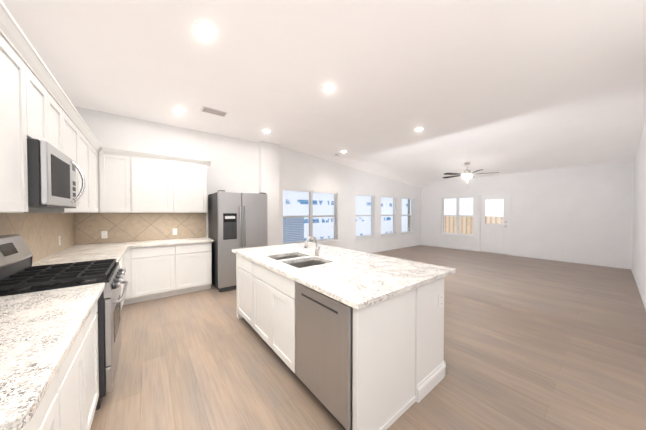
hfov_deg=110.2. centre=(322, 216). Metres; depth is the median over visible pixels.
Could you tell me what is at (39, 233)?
backsplash
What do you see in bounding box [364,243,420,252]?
baseboard
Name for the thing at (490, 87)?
ceiling
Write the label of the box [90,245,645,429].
floor
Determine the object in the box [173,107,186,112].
recessed light
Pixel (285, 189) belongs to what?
window blind
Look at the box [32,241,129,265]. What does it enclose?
countertop
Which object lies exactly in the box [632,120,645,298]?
wall
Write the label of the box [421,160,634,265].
wall
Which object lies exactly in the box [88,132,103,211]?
upper cabinet
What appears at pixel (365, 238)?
window
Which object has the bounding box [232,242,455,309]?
island countertop
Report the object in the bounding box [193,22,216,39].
recessed light
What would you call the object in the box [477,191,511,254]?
door
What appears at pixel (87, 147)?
upper cabinet
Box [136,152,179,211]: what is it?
upper cabinet
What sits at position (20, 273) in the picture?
range
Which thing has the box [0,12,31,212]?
upper cabinet
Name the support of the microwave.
attached to the upper cabinet at (35, 102)
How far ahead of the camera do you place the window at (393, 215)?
8.69 m
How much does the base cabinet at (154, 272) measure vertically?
0.876 m
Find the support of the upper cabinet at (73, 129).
attached to the wall
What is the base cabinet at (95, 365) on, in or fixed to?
on the floor
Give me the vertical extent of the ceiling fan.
0.780 m
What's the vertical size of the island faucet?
0.227 m
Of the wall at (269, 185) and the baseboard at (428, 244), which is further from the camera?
the baseboard at (428, 244)
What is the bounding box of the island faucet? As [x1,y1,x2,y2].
[304,236,320,255]
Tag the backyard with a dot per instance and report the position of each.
(494, 208)
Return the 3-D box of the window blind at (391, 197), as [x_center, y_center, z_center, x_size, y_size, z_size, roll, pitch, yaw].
[2.445,-0.033,8.450,0.940,1.444,0.053,-1,1,-38]
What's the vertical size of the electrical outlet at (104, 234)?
0.118 m
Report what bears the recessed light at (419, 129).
in the ceiling
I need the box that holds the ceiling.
[2,0,645,188]
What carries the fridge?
on the floor
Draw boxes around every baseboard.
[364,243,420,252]
[421,243,476,250]
[511,252,629,268]
[630,265,645,309]
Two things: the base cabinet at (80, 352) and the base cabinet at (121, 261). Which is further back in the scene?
the base cabinet at (121, 261)
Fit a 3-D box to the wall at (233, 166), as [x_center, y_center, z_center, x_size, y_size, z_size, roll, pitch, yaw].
[0.232,-0.274,6.762,10.500,3.150,0.150,-1,1,-38]
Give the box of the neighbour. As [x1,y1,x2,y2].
[283,190,407,242]
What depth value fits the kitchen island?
1.58 m
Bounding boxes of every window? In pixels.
[283,190,338,243]
[355,195,375,240]
[381,197,397,237]
[401,198,415,235]
[440,196,474,237]
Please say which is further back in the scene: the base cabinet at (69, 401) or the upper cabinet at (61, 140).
the upper cabinet at (61, 140)
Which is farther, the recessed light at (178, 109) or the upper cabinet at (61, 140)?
the recessed light at (178, 109)
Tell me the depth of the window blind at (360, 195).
7.61 m
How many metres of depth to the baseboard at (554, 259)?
6.32 m
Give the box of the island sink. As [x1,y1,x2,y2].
[272,255,325,267]
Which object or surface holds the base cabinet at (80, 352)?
on the floor
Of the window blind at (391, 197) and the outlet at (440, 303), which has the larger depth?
the window blind at (391, 197)
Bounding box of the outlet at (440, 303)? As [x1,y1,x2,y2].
[438,293,442,307]
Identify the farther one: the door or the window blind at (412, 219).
the window blind at (412, 219)
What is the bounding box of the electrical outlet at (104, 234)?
[101,231,107,237]
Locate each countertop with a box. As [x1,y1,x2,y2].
[0,282,104,429]
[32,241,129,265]
[128,237,213,247]
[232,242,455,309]
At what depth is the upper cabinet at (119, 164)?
3.56 m
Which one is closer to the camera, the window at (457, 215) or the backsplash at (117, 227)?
the backsplash at (117, 227)
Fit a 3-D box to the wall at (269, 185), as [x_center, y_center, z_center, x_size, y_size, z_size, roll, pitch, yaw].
[-1.280,-0.252,5.376,0.450,3.150,0.169,-1,1,-38]
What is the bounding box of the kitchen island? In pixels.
[236,254,445,429]
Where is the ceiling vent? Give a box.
[200,106,228,116]
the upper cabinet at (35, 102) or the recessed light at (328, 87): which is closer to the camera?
the upper cabinet at (35, 102)
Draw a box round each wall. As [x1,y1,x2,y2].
[74,106,420,251]
[259,141,279,245]
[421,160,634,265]
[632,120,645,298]
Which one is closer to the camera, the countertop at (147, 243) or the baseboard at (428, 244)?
the countertop at (147, 243)
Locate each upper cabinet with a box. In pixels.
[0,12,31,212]
[32,56,55,147]
[32,100,83,212]
[52,84,67,155]
[84,128,91,212]
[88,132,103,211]
[104,147,135,211]
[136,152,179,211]
[180,157,207,211]
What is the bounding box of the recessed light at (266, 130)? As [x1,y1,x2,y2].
[262,129,270,132]
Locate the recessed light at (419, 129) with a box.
[414,127,424,130]
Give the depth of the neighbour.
9.41 m
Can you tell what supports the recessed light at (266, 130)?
in the ceiling
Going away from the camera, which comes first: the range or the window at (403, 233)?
the range
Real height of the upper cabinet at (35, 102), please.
0.522 m
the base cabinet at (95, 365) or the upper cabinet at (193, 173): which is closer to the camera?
the base cabinet at (95, 365)
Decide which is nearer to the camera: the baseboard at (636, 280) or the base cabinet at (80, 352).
the base cabinet at (80, 352)
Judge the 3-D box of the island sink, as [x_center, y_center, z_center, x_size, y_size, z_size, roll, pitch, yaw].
[-0.275,0.639,2.432,0.450,0.286,0.760,-1,1,-38]
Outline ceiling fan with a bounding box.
[442,162,498,188]
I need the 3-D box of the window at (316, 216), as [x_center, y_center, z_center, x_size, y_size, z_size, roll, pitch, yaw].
[-0.313,0.045,6.312,1.940,1.535,0.165,-1,1,-38]
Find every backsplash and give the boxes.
[0,213,73,262]
[74,213,205,244]
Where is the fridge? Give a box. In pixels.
[208,190,267,291]
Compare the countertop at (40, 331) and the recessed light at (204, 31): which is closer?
the countertop at (40, 331)
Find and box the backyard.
[410,197,503,233]
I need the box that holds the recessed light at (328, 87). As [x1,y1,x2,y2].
[322,84,335,91]
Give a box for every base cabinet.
[20,354,71,429]
[68,311,91,429]
[92,302,98,420]
[119,256,122,309]
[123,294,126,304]
[139,245,182,301]
[179,242,211,293]
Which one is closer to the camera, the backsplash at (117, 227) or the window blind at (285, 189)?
the backsplash at (117, 227)
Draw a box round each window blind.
[283,188,336,243]
[356,194,373,237]
[381,196,395,234]
[401,197,413,232]
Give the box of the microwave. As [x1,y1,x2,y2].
[27,138,84,207]
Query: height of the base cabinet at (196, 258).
0.876 m
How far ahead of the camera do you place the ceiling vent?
3.63 m
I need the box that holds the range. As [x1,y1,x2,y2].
[0,234,128,410]

